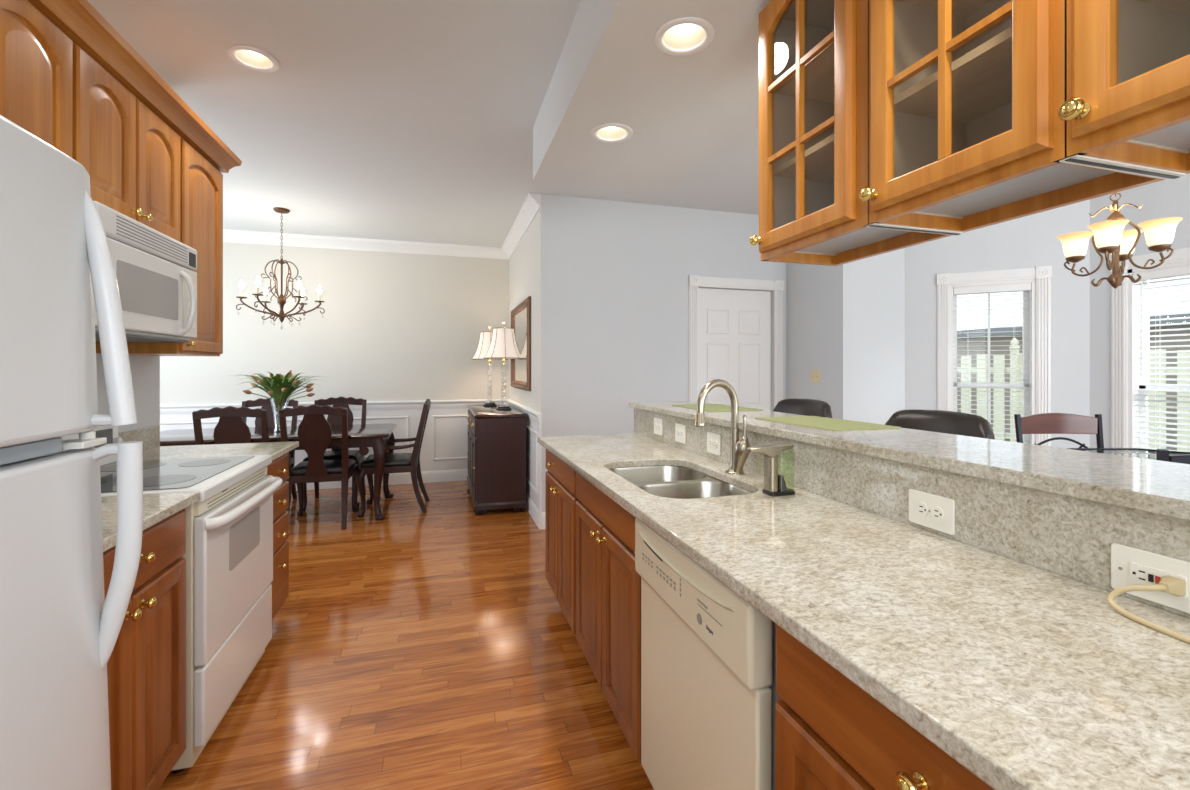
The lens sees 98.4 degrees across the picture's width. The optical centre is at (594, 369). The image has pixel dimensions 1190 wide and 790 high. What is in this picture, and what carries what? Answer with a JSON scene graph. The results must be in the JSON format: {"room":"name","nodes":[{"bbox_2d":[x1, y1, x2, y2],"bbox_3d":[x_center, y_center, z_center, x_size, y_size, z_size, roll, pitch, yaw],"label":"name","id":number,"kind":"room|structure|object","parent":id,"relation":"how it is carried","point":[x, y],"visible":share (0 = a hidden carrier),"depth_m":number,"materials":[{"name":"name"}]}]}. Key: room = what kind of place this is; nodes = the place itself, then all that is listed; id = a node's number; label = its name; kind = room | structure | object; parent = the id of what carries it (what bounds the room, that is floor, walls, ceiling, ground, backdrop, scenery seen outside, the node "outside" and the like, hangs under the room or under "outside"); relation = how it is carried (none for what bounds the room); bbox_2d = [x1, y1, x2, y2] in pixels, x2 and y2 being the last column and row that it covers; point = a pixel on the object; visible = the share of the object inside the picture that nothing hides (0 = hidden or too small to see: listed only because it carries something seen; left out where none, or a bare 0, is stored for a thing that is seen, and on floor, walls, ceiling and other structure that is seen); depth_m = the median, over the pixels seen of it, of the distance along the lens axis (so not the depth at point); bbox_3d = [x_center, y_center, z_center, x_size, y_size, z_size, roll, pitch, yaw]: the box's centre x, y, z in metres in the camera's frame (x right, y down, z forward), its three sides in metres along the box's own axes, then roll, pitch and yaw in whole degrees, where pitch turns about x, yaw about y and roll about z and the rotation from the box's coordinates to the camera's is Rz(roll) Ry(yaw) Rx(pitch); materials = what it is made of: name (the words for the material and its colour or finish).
{"room":"kitchen","nodes":[
{"label":"kitchen","id":0,"kind":"room"},
{"bbox_2d":[96,353,159,432],"bbox_3d":[-1.628,-0.067,0.386,0.120,2.740,4.670,0,0,-17],"label":"wall","id":1,"kind":"structure","parent":0,"point":[145,370],"depth_m":2.49,"materials":[{"name":"paint"}]},
{"bbox_2d":[0,0,71,157],"bbox_3d":[-1.648,-0.732,1.197,0.305,0.590,0.734,0,0,-17],"label":"upper cabinet","id":2,"kind":"object","parent":1,"relation":"attached to","point":[36,55],"visible":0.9,"depth_m":1.43,"materials":[{"name":"wood"}]},
{"bbox_2d":[28,0,241,172],"bbox_3d":[-1.789,-1.069,1.775,0.365,0.085,1.925,0,0,-17],"label":"crown molding","id":3,"kind":"structure","parent":2,"relation":"attached to","point":[79,20],"depth_m":1.83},
{"bbox_2d":[71,39,179,241],"bbox_3d":[-1.835,-0.779,1.877,0.335,0.495,0.674,0,0,-17],"label":"upper cabinet","id":4,"kind":"object","parent":1,"relation":"attached to","point":[130,156],"visible":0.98,"depth_m":1.85,"materials":[{"name":"brown wood"}]},
{"bbox_2d":[93,201,196,342],"bbox_3d":[-1.792,-0.320,1.876,0.417,0.411,0.690,0,0,-17],"label":"microwave","id":5,"kind":"object","parent":4,"relation":"attached to","point":[156,277],"visible":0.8,"depth_m":1.90,"materials":[{"name":"white plastic"}]},
{"bbox_2d":[118,426,159,449],"bbox_3d":[-2.146,0.337,2.372,0.022,0.104,0.468,0,0,-17],"label":"backsplash","id":6,"kind":"structure","parent":1,"relation":"attached to","point":[150,436],"depth_m":2.47,"materials":[{"name":"stone"}]},
{"bbox_2d":[96,136,222,355],"bbox_3d":[-1.996,-0.547,2.418,0.335,0.960,0.454,0,0,-17],"label":"upper cabinet","id":7,"kind":"object","parent":1,"relation":"attached to","point":[201,183],"visible":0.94,"depth_m":2.44,"materials":[{"name":"brown wood"}]},
{"bbox_2d":[160,242,508,404],"bbox_3d":[-3.039,-0.067,5.637,4.395,2.740,0.100,0,0,-17],"label":"wall","id":8,"kind":"structure","parent":0,"point":[392,326],"depth_m":5.70,"materials":[{"name":"paint"}]},
{"bbox_2d":[160,421,218,424],"bbox_3d":[-4.324,0.793,5.194,1.280,0.520,0.014,0,0,-17],"label":"trim","id":9,"kind":"structure","parent":8,"relation":"attached to","point":[187,422],"depth_m":5.23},
{"bbox_2d":[160,399,507,414],"bbox_3d":[-3.030,0.408,5.570,4.175,0.100,0.034,0,0,-17],"label":"trim","id":10,"kind":"structure","parent":8,"relation":"attached to","point":[435,404],"depth_m":5.76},
{"bbox_2d":[286,416,408,465],"bbox_3d":[-2.800,0.793,5.648,1.420,0.520,0.014,0,0,-17],"label":"trim","id":11,"kind":"structure","parent":8,"relation":"attached to","point":[391,417],"depth_m":5.81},
{"bbox_2d":[160,408,538,509],"bbox_3d":[-2.739,0.873,4.594,4.175,0.860,2.070,0,0,-17],"label":"wainscoting","id":12,"kind":"structure","parent":8,"relation":"attached to","point":[451,433],"depth_m":5.86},
{"bbox_2d":[223,229,507,258],"bbox_3d":[-3.020,-1.379,5.538,4.175,0.114,0.100,0,0,-17],"label":"trim","id":13,"kind":"structure","parent":8,"relation":"attached to","point":[229,235],"depth_m":5.66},
{"bbox_2d":[296,469,467,490],"bbox_3d":[-3.032,1.236,5.578,4.175,0.135,0.016,0,0,-17],"label":"baseboard","id":14,"kind":"structure","parent":8,"relation":"attached to","point":[459,474],"depth_m":5.85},
{"bbox_2d":[433,415,467,460],"bbox_3d":[-1.497,0.793,6.037,0.780,0.520,0.014,0,0,-17],"label":"trim","id":15,"kind":"structure","parent":8,"relation":"attached to","point":[434,416],"depth_m":5.95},
{"bbox_2d":[158,480,653,789],"bbox_3d":[-0.114,1.353,2.481,8.200,0.100,7.820,0,0,-17],"label":"floor","id":16,"kind":"structure","parent":0,"point":[409,649],"depth_m":2.22,"materials":[{"name":"brown wood"}]},
{"bbox_2d":[0,115,142,789],"bbox_3d":[-1.187,0.456,0.609,0.789,1.699,0.755,-2,0,-17],"label":"refrigerator","id":17,"kind":"object","parent":16,"relation":"on","point":[59,631],"visible":1,"depth_m":0.90,"materials":[{"name":"metal"}]},
{"bbox_2d":[103,508,185,789],"bbox_3d":[-1.482,0.862,1.262,0.653,0.883,0.593,0,0,-17],"label":"base cabinet","id":18,"kind":"object","parent":16,"relation":"on","point":[146,665],"visible":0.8,"depth_m":1.42,"materials":[{"name":"brown wood"}]},
{"bbox_2d":[101,491,199,551],"bbox_3d":[-1.488,0.352,1.264,0.650,0.134,0.603,0,0,-17],"label":"countertop","id":19,"kind":"structure","parent":18,"relation":"on","point":[157,507],"depth_m":1.46,"materials":[{"name":"stone"}]},
{"bbox_2d":[63,426,282,773],"bbox_3d":[-1.627,0.750,1.910,0.692,1.105,0.712,0,0,-17],"label":"range","id":20,"kind":"object","parent":16,"relation":"on","point":[228,556],"visible":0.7,"depth_m":1.82,"materials":[{"name":"white metal"}]},
{"bbox_2d":[100,455,271,502],"bbox_3d":[-1.659,0.406,1.900,0.625,0.048,0.706,0,0,-17],"label":"cooktop","id":21,"kind":"object","parent":20,"relation":"in","point":[213,477],"depth_m":1.90,"materials":[{"name":"ceramic"}]},
{"bbox_2d":[192,406,268,444],"bbox_3d":[-2.877,0.797,4.209,0.520,1.033,0.608,0,0,-17],"label":"dining chair","id":22,"kind":"object","parent":16,"relation":"on","point":[231,428],"visible":0.23,"depth_m":3.95,"materials":[{"name":"brown wood"}]},
{"bbox_2d":[242,397,297,498],"bbox_3d":[-3.161,0.797,4.864,0.520,1.033,0.608,0,0,-17],"label":"dining chair","id":23,"kind":"object","parent":16,"relation":"on","point":[265,403],"visible":0.2,"depth_m":5.10,"materials":[{"name":"brown wood"}]},
{"bbox_2d":[265,453,288,619],"bbox_3d":[-1.830,0.862,2.431,0.653,0.883,0.373,0,0,-17],"label":"base cabinet","id":24,"kind":"object","parent":16,"relation":"on","point":[279,467],"visible":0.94,"depth_m":2.53,"materials":[{"name":"brown wood"}]},
{"bbox_2d":[118,426,298,460],"bbox_3d":[-1.845,0.352,2.462,0.650,0.134,0.468,0,0,-17],"label":"countertop","id":25,"kind":"structure","parent":24,"relation":"on","point":[150,436],"depth_m":2.46,"materials":[{"name":"stone"}]},
{"bbox_2d":[160,423,396,520],"bbox_3d":[-2.856,0.938,4.575,1.980,0.765,0.920,0,0,-17],"label":"dining table","id":26,"kind":"object","parent":16,"relation":"on","point":[375,436],"visible":0.45,"depth_m":4.42,"materials":[{"name":"brown wood"}]},
{"bbox_3d":[-2.810,0.405,4.578,0.156,0.300,0.156,0,0,-17],"label":"glass vase","id":27,"kind":"object","parent":26,"relation":"on","visible":0},
{"bbox_2d":[237,373,282,406],"bbox_3d":[-2.914,0.273,4.444,0.420,0.485,0.244,0,0,-17],"label":"tulip","id":28,"kind":"object","parent":27,"relation":"in","point":[244,391],"visible":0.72,"depth_m":4.50,"materials":[{"name":"green plant"}]},
{"bbox_2d":[251,375,278,412],"bbox_3d":[-2.842,0.283,4.386,0.245,0.466,0.364,0,0,-17],"label":"tulip","id":29,"kind":"object","parent":27,"relation":"in","point":[273,382],"visible":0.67,"depth_m":4.44,"materials":[{"name":"green plant"}]},
{"bbox_2d":[258,375,281,410],"bbox_3d":[-2.784,0.283,4.388,0.192,0.464,0.420,0,0,-34],"label":"tulip","id":30,"kind":"object","parent":27,"relation":"in","point":[274,376],"visible":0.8,"depth_m":4.39,"materials":[{"name":"green plant"}]},
{"bbox_2d":[232,373,310,409],"bbox_3d":[-2.798,0.271,4.436,0.575,0.488,0.268,0,0,-39],"label":"tulip","id":31,"kind":"object","parent":27,"relation":"in","point":[271,374],"visible":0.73,"depth_m":4.43,"materials":[{"name":"green plant"}]},
{"bbox_2d":[259,377,313,405],"bbox_3d":[-2.645,0.288,4.450,0.329,0.455,0.482,0,0,-17],"label":"tulip","id":32,"kind":"object","parent":27,"relation":"in","point":[287,387],"visible":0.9,"depth_m":4.54,"materials":[{"name":"green plant"}]},
{"bbox_2d":[254,374,322,408],"bbox_3d":[-2.688,0.276,4.548,0.283,0.479,0.622,0,0,10],"label":"tulip","id":33,"kind":"object","parent":27,"relation":"in","point":[295,381],"visible":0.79,"depth_m":4.50,"materials":[{"name":"green plant"}]},
{"bbox_2d":[262,372,315,406],"bbox_3d":[-2.677,0.267,4.511,0.304,0.498,0.365,0,0,6],"label":"tulip","id":34,"kind":"object","parent":27,"relation":"in","point":[280,391],"visible":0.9,"depth_m":4.49,"materials":[{"name":"green plant"}]},
{"bbox_2d":[278,377,314,424],"bbox_3d":[-2.688,0.295,4.654,0.304,0.442,0.318,0,0,-17],"label":"tulip","id":35,"kind":"object","parent":27,"relation":"in","point":[293,388],"visible":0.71,"depth_m":4.67,"materials":[{"name":"green plant"}]},
{"bbox_2d":[283,373,322,402],"bbox_3d":[-2.660,0.272,4.630,0.257,0.488,0.387,0,0,24],"label":"tulip","id":36,"kind":"object","parent":27,"relation":"in","point":[296,375],"visible":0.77,"depth_m":4.60,"materials":[{"name":"green plant"}]},
{"bbox_2d":[279,404,358,528],"bbox_3d":[-2.335,0.797,4.386,0.520,1.033,0.608,0,0,-17],"label":"dining chair","id":37,"kind":"object","parent":16,"relation":"on","point":[314,433],"visible":0.9,"depth_m":4.18,"materials":[{"name":"brown wood"}]},
{"bbox_2d":[303,396,366,510],"bbox_3d":[-2.548,0.797,5.047,0.520,1.033,0.608,0,0,-17],"label":"dining chair","id":38,"kind":"object","parent":16,"relation":"on","point":[334,454],"visible":0.45,"depth_m":5.25,"materials":[{"name":"brown wood"}]},
{"bbox_2d":[356,399,430,517],"bbox_3d":[-1.865,0.797,4.816,0.608,1.033,0.538,0,0,-15],"label":"dining chair","id":39,"kind":"object","parent":16,"relation":"on","point":[395,462],"visible":0.89,"depth_m":4.64,"materials":[{"name":"brown wood"}]},
{"bbox_2d":[467,404,525,514],"bbox_3d":[-1.048,0.853,5.249,0.480,0.900,1.380,0,0,-17],"label":"sideboard","id":40,"kind":"object","parent":16,"relation":"on","point":[496,478],"visible":1,"depth_m":4.62,"materials":[{"name":"brown wood"}]},
{"bbox_2d":[472,331,507,405],"bbox_3d":[-1.168,-0.044,5.704,0.394,0.895,0.394,0,0,-17],"label":"table lamp","id":41,"kind":"object","parent":40,"relation":"on","point":[485,337],"visible":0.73,"depth_m":5.60,"materials":[{"name":"white fabric"}]},
{"bbox_2d":[484,320,521,409],"bbox_3d":[-0.921,-0.044,5.172,0.394,0.895,0.394,0,0,-17],"label":"table lamp","id":42,"kind":"object","parent":40,"relation":"on","point":[503,345],"visible":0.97,"depth_m":5.07,"materials":[{"name":"white fabric"}]},
{"bbox_2d":[545,449,578,634],"bbox_3d":[0.051,0.862,2.687,0.567,0.883,0.688,0,0,-17],"label":"base cabinet","id":43,"kind":"object","parent":16,"relation":"on","point":[560,478],"visible":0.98,"depth_m":2.56,"materials":[{"name":"brown wood"}]},
{"bbox_2d":[537,408,1189,789],"bbox_3d":[0.422,0.327,1.498,0.615,0.184,3.230,0,0,-17],"label":"countertop","id":44,"kind":"structure","parent":43,"relation":"on","point":[1026,676],"depth_m":0.86,"materials":[{"name":"stone"}]},
{"bbox_2d":[654,417,662,435],"bbox_3d":[0.339,0.308,2.767,0.009,0.088,0.110,0,0,-17],"label":"wall outlet","id":45,"kind":"object","parent":44,"relation":"attached to","point":[658,423],"visible":1,"depth_m":2.76,"materials":[{"name":"plastic"}]},
{"bbox_2d":[609,465,751,498],"bbox_3d":[0.287,0.511,1.891,0.446,0.183,0.720,0,0,-17],"label":"sink","id":46,"kind":"object","parent":44,"relation":"in","point":[678,482],"visible":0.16,"depth_m":1.92,"materials":[{"name":"metal"}]},
{"bbox_2d":[675,423,685,443],"bbox_3d":[0.416,0.313,2.509,0.009,0.090,0.110,0,0,-17],"label":"wall outlet","id":47,"kind":"object","parent":44,"relation":"attached to","point":[680,430],"visible":1,"depth_m":2.50,"materials":[{"name":"plastic"}]},
{"bbox_2d":[707,432,720,455],"bbox_3d":[0.508,0.318,2.202,0.009,0.090,0.110,0,0,-17],"label":"wall outlet","id":48,"kind":"object","parent":44,"relation":"attached to","point":[713,439],"visible":1,"depth_m":2.19,"materials":[{"name":"plastic"}]},
{"bbox_2d":[694,379,750,474],"bbox_3d":[0.459,0.212,1.892,0.224,0.353,0.103,0,0,-17],"label":"kitchen faucet","id":49,"kind":"object","parent":44,"relation":"on","point":[739,454],"visible":1,"depth_m":1.89,"materials":[{"name":"silver metal"}]},
{"bbox_2d":[747,442,794,495],"bbox_3d":[0.544,0.310,1.597,0.152,0.157,0.056,0,0,-17],"label":"soap dispenser","id":50,"kind":"object","parent":44,"relation":"on","point":[774,484],"visible":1,"depth_m":1.58,"materials":[{"name":"silver metal"}]},
{"bbox_2d":[628,401,1189,520],"bbox_3d":[0.880,0.218,1.658,0.435,0.030,3.275,0,0,-17],"label":"countertop","id":51,"kind":"structure","parent":44,"relation":"on","point":[1147,485],"depth_m":1.17,"materials":[{"name":"stone"}]},
{"bbox_2d":[672,404,762,411],"bbox_3d":[0.631,0.201,2.713,0.290,0.004,0.450,0,0,-17],"label":"placemat","id":52,"kind":"object","parent":51,"relation":"on","point":[708,407],"visible":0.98,"depth_m":2.68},
{"bbox_2d":[755,416,900,430],"bbox_3d":[0.860,0.201,1.947,0.290,0.004,0.450,0,0,-17],"label":"placemat","id":53,"kind":"object","parent":51,"relation":"on","point":[831,424],"visible":1,"depth_m":1.89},
{"bbox_2d":[909,489,954,534],"bbox_3d":[0.799,0.338,1.224,0.009,0.082,0.118,0,0,-17],"label":"wall outlet","id":54,"kind":"object","parent":44,"relation":"attached to","point":[932,511],"visible":1,"depth_m":1.22,"materials":[{"name":"plastic"}]},
{"bbox_2d":[915,502,927,515],"bbox_3d":[0.791,0.338,1.243,0.003,0.033,0.033,0,0,-17],"label":"socket","id":55,"kind":"object","parent":54,"relation":"attached to","point":[921,508],"depth_m":1.24,"materials":[{"name":"white plastic"}]},
{"bbox_2d":[930,506,943,520],"bbox_3d":[0.802,0.338,1.204,0.003,0.033,0.033,0,0,-17],"label":"socket","id":56,"kind":"object","parent":54,"relation":"attached to","point":[936,512],"depth_m":1.20,"materials":[{"name":"white plastic"}]},
{"bbox_2d":[1106,575,1189,643],"bbox_3d":[0.888,0.359,0.630,0.090,0.061,0.425,0,0,-4],"label":"cord","id":57,"kind":"object","parent":44,"relation":"on","point":[1172,585],"visible":1,"depth_m":0.80,"materials":[{"name":"plastic"}]},
{"bbox_2d":[1111,543,1189,613],"bbox_3d":[0.914,0.341,0.834,0.011,0.080,0.124,0,0,-17],"label":"wall outlet","id":58,"kind":"object","parent":44,"relation":"attached to","point":[1129,565],"visible":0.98,"depth_m":0.84,"materials":[{"name":"plastic"}]},
{"bbox_2d":[1130,562,1186,597],"bbox_3d":[0.912,0.341,0.833,0.004,0.033,0.068,0,0,-17],"label":"socket","id":59,"kind":"object","parent":58,"relation":"attached to","point":[1141,573],"depth_m":0.84,"materials":[{"name":"white plastic"}]},
{"bbox_2d":[576,472,640,763],"bbox_3d":[0.262,0.862,1.979,0.567,0.883,0.781,0,0,-17],"label":"base cabinet","id":60,"kind":"object","parent":16,"relation":"on","point":[608,584],"visible":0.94,"depth_m":1.80,"materials":[{"name":"brown wood"}]},
{"bbox_2d":[635,518,777,789],"bbox_3d":[0.465,0.866,1.308,0.562,0.875,0.610,0,0,-17],"label":"dishwasher","id":61,"kind":"object","parent":16,"relation":"on","point":[709,697],"visible":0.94,"depth_m":1.17,"materials":[{"name":"beige plastic"}]},
{"bbox_2d":[773,399,831,417],"bbox_3d":[0.981,0.736,2.828,0.524,1.136,0.440,0,0,-17],"label":"bar stool","id":62,"kind":"object","parent":16,"relation":"on","point":[807,407],"visible":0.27,"depth_m":2.89,"materials":[{"name":"brown leather"}]},
{"bbox_2d":[775,624,993,789],"bbox_3d":[0.642,0.862,0.703,0.567,0.883,0.618,0,0,-17],"label":"base cabinet","id":63,"kind":"object","parent":16,"relation":"on","point":[831,734],"visible":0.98,"depth_m":0.76,"materials":[{"name":"brown wood"}]},
{"bbox_2d":[885,410,994,439],"bbox_3d":[1.189,0.736,2.008,0.524,1.136,0.440,0,0,-17],"label":"bar stool","id":64,"kind":"object","parent":16,"relation":"on","point":[949,422],"visible":0.2,"depth_m":2.05,"materials":[{"name":"black leather"}]},
{"bbox_2d":[1014,413,1103,447],"bbox_3d":[2.346,0.763,2.394,0.428,1.081,0.475,0,0,0],"label":"chair","id":65,"kind":"object","parent":16,"relation":"on","point":[1043,423],"visible":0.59,"depth_m":2.60,"materials":[{"name":"brown wood"}]},
{"bbox_2d":[1067,448,1189,459],"bbox_3d":[2.514,0.847,2.137,0.824,0.912,0.824,0,0,0],"label":"pub table","id":66,"kind":"object","parent":16,"relation":"on","point":[1130,452],"visible":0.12,"depth_m":2.44,"materials":[{"name":"clear glass"}]},
{"bbox_2d":[1156,449,1189,463],"bbox_3d":[1.884,0.763,1.569,0.428,1.081,0.475,0,0,23],"label":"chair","id":67,"kind":"object","parent":16,"relation":"on","point":[1162,454],"visible":0.12,"depth_m":1.45,"materials":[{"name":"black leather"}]},
{"bbox_2d":[87,0,758,247],"bbox_3d":[-0.114,-1.587,2.481,8.200,0.300,7.820,0,0,-17],"label":"ceiling","id":68,"kind":"structure","parent":0,"point":[398,120],"depth_m":2.85,"materials":[{"name":"paint"}]},
{"bbox_2d":[227,45,278,71],"bbox_3d":[-1.579,-1.483,2.378,0.200,0.108,0.200,0,0,-17],"label":"recessed light","id":69,"kind":"object","parent":68,"relation":"in","point":[251,58],"visible":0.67,"depth_m":2.41,"materials":[{"name":"white"}]},
{"bbox_2d":[236,207,324,322],"bbox_3d":[-2.817,-0.895,4.618,0.684,1.084,0.604,0,0,-27],"label":"chandelier","id":70,"kind":"object","parent":68,"relation":"hanging from","point":[281,300],"visible":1,"depth_m":4.59,"materials":[{"name":"brown metal"}]},
{"bbox_2d":[1057,193,1182,288],"bbox_3d":[2.258,-0.893,2.228,0.310,1.088,0.310,0,0,10],"label":"chandelier","id":71,"kind":"object","parent":68,"relation":"hanging from","point":[1109,236],"visible":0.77,"depth_m":2.18,"materials":[{"name":"brown metal"}]},
{"bbox_2d":[509,208,540,412],"bbox_3d":[-0.736,-0.067,5.191,0.005,2.740,2.070,0,0,-17],"label":"wall","id":72,"kind":"structure","parent":0,"point":[525,261],"depth_m":4.63,"materials":[{"name":"paint"}]},
{"bbox_2d":[511,296,530,390],"bbox_3d":[-0.766,-0.232,5.224,0.034,0.860,1.210,0,0,-17],"label":"wall mirror","id":73,"kind":"object","parent":72,"relation":"attached to","point":[521,314],"visible":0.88,"depth_m":5.05,"materials":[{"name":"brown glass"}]},
{"bbox_2d":[502,193,540,258],"bbox_3d":[-0.786,-1.379,5.176,0.100,0.114,2.070,0,0,-17],"label":"trim","id":74,"kind":"structure","parent":72,"relation":"attached to","point":[531,205],"depth_m":4.80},
{"bbox_2d":[507,399,538,424],"bbox_3d":[-0.755,0.408,5.186,0.034,0.100,2.070,0,0,-17],"label":"trim","id":75,"kind":"structure","parent":72,"relation":"attached to","point":[531,414],"depth_m":4.72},
{"bbox_2d":[526,425,537,493],"bbox_3d":[-0.601,0.793,4.704,0.014,0.520,0.800,0,0,-17],"label":"trim","id":76,"kind":"structure","parent":72,"relation":"attached to","point":[527,427],"depth_m":4.33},
{"bbox_2d":[526,492,538,527],"bbox_3d":[-0.746,1.236,5.188,0.016,0.135,2.070,0,0,-17],"label":"baseboard","id":77,"kind":"structure","parent":72,"relation":"attached to","point":[532,509],"depth_m":4.49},
{"bbox_2d":[539,413,541,528],"bbox_3d":[-0.445,0.831,4.194,0.017,0.945,0.016,0,0,-17],"label":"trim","id":78,"kind":"structure","parent":72,"relation":"attached to","point":[540,414],"depth_m":4.19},
{"bbox_2d":[533,0,770,193],"bbox_3d":[0.683,-1.282,1.007,0.845,0.310,4.540,0,0,-17],"label":"ceiling","id":79,"kind":"structure","parent":0,"point":[680,111],"depth_m":2.15,"materials":[{"name":"paint"}]},
{"bbox_2d":[591,123,632,142],"bbox_3d":[0.081,-1.173,2.449,0.200,0.108,0.200,0,0,-17],"label":"recessed light","id":80,"kind":"object","parent":79,"relation":"in","point":[608,132],"visible":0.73,"depth_m":2.50,"materials":[{"name":"white"}]},
{"bbox_2d":[654,17,713,55],"bbox_3d":[0.302,-1.173,1.742,0.200,0.108,0.200,0,0,-17],"label":"recessed light","id":81,"kind":"object","parent":79,"relation":"in","point":[684,36],"visible":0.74,"depth_m":1.78,"materials":[{"name":"white"}]},
{"bbox_2d":[750,0,951,265],"bbox_3d":[0.694,-0.734,1.450,0.342,0.783,0.426,0,0,-17],"label":"upper cabinet","id":82,"kind":"object","parent":79,"relation":"hanging from","point":[814,54],"visible":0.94,"depth_m":1.50,"materials":[{"name":"brown wood"}]},
{"bbox_2d":[773,42,833,103],"bbox_3d":[0.730,-0.876,1.461,0.243,0.018,0.385,0,0,-17],"label":"shelf","id":83,"kind":"object","parent":82,"relation":"attached to","point":[819,72],"depth_m":1.56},
{"bbox_2d":[773,134,833,182],"bbox_3d":[0.730,-0.616,1.461,0.243,0.018,0.385,0,0,-17],"label":"shelf","id":84,"kind":"object","parent":82,"relation":"attached to","point":[819,158],"depth_m":1.54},
{"bbox_2d":[859,0,1185,234],"bbox_3d":[0.812,-0.732,1.053,0.342,0.787,0.424,0,0,-17],"label":"upper cabinet","id":85,"kind":"object","parent":79,"relation":"hanging from","point":[967,132],"depth_m":1.08,"materials":[{"name":"brown wood"}]},
{"bbox_2d":[896,0,990,17],"bbox_3d":[0.848,-0.876,1.064,0.243,0.018,0.356,0,0,-17],"label":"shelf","id":86,"kind":"object","parent":85,"relation":"attached to","point":[960,8],"depth_m":1.22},
{"bbox_2d":[894,26,1011,123],"bbox_3d":[0.848,-0.616,1.064,0.243,0.018,0.356,0,0,-17],"label":"shelf","id":87,"kind":"object","parent":85,"relation":"attached to","point":[982,77],"depth_m":1.12,"materials":[{"name":"wood"}]},
{"bbox_2d":[1058,0,1189,173],"bbox_3d":[0.935,-0.734,0.642,0.342,0.783,0.455,0,0,-17],"label":"upper cabinet","id":88,"kind":"object","parent":79,"relation":"hanging from","point":[1128,100],"visible":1,"depth_m":0.79,"materials":[{"name":"brown wood"}]},
{"bbox_2d":[1138,0,1189,16],"bbox_3d":[0.971,-0.616,0.652,0.243,0.018,0.414,0,0,-17],"label":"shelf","id":89,"kind":"object","parent":88,"relation":"attached to","point":[1165,8],"depth_m":0.86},
{"bbox_2d":[541,194,785,511],"bbox_3d":[0.671,-0.067,4.593,2.350,2.740,0.120,0,0,-17],"label":"wall","id":90,"kind":"structure","parent":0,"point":[615,288],"depth_m":4.40,"materials":[{"name":"paint"}]},
{"bbox_2d":[699,288,770,410],"bbox_3d":[1.295,0.278,4.747,0.787,2.031,0.102,0,0,-17],"label":"door","id":91,"kind":"structure","parent":90,"relation":"attached to","point":[735,325],"depth_m":4.77,"materials":[{"name":"white wood"}]},
{"bbox_2d":[688,275,783,407],"bbox_3d":[1.308,0.234,4.705,0.983,2.139,0.029,0,0,-17],"label":"door frame","id":92,"kind":"structure","parent":90,"relation":"attached to","point":[694,281],"depth_m":4.68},
{"bbox_2d":[786,248,904,424],"bbox_3d":[2.254,-0.067,4.689,0.740,2.740,0.840,0,0,-17],"label":"wall","id":93,"kind":"structure","parent":0,"point":[845,322],"depth_m":4.31,"materials":[{"name":"paint"}]},
{"bbox_2d":[811,370,819,382],"bbox_3d":[1.920,0.063,4.485,0.017,0.115,0.115,0,0,-17],"label":"light switch","id":94,"kind":"object","parent":93,"relation":"attached to","point":[815,374],"visible":1,"depth_m":4.48,"materials":[{"name":"beige plastic"}]},
{"bbox_2d":[905,200,1089,448],"bbox_3d":[3.191,-0.067,4.130,1.204,2.740,0.120,0,0,28],"label":"wall","id":95,"kind":"structure","parent":0,"point":[1030,241],"depth_m":3.98,"materials":[{"name":"paint"}]},
{"bbox_2d":[937,266,1051,446],"bbox_3d":[3.168,0.123,4.114,0.750,1.819,0.169,0,0,28],"label":"window","id":96,"kind":"structure","parent":95,"relation":"in","point":[1039,333],"depth_m":4.05,"materials":[{"name":"white wood"}]},
{"bbox_2d":[953,282,1030,443],"bbox_3d":[3.164,0.148,4.106,0.494,1.639,0.079,0,0,28],"label":"window blind","id":97,"kind":"object","parent":96,"relation":"attached to","point":[1016,287],"visible":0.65,"depth_m":4.09,"materials":[{"name":"white plastic"}]},
{"bbox_2d":[869,511,1127,597],"bbox_3d":[0.780,0.769,1.605,0.129,1.068,3.230,0,0,-17],"label":"wall","id":98,"kind":"structure","parent":0,"point":[869,511],"depth_m":1.11,"materials":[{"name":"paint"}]},
{"bbox_2d":[634,408,1189,617],"bbox_3d":[0.707,0.312,1.583,0.020,0.154,3.230,0,0,-17],"label":"backsplash","id":99,"kind":"structure","parent":98,"relation":"attached to","point":[1067,536],"depth_m":1.10,"materials":[{"name":"stone"}]},
{"bbox_2d":[1090,173,1189,447],"bbox_3d":[4.309,-0.067,1.858,0.120,2.740,4.100,0,0,-17],"label":"wall","id":100,"kind":"structure","parent":0,"point":[1171,197],"depth_m":3.70,"materials":[{"name":"paint"}]},
{"bbox_2d":[1110,247,1189,447],"bbox_3d":[3.976,0.123,2.886,0.169,1.819,1.700,0,0,-17],"label":"window frame","id":101,"kind":"structure","parent":100,"relation":"in","point":[1123,298],"depth_m":3.59,"materials":[{"name":"white wood"}]},
{"bbox_2d":[1133,265,1189,451],"bbox_3d":[3.967,0.148,2.884,0.078,1.639,1.444,0,0,-17],"label":"window blind","id":102,"kind":"object","parent":101,"relation":"attached to","point":[1184,270],"visible":0.68,"depth_m":3.44,"materials":[{"name":"white plastic"}]},
{"label":"outside","id":103,"kind":"structure","parent":0,"visible":0},
{"bbox_3d":[20.038,1.653,11.191,35.200,0.100,50.000,0,0,-17],"label":"ground","id":104,"kind":"structure","parent":103,"visible":0},
{"bbox_2d":[957,275,1189,450],"bbox_3d":[13.112,-0.697,8.083,4.250,4.600,36.600,0,0,-17],"label":"outdoor view","id":105,"kind":"structure","parent":104,"relation":"on","point":[1000,308],"depth_m":12.36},
{"bbox_2d":[957,338,1189,451],"bbox_3d":[7.471,0.528,8.018,0.180,2.150,10.100,0,0,-17],"label":"picket fence","id":106,"kind":"object","parent":104,"relation":"on","point":[980,363],"visible":0.27,"depth_m":8.79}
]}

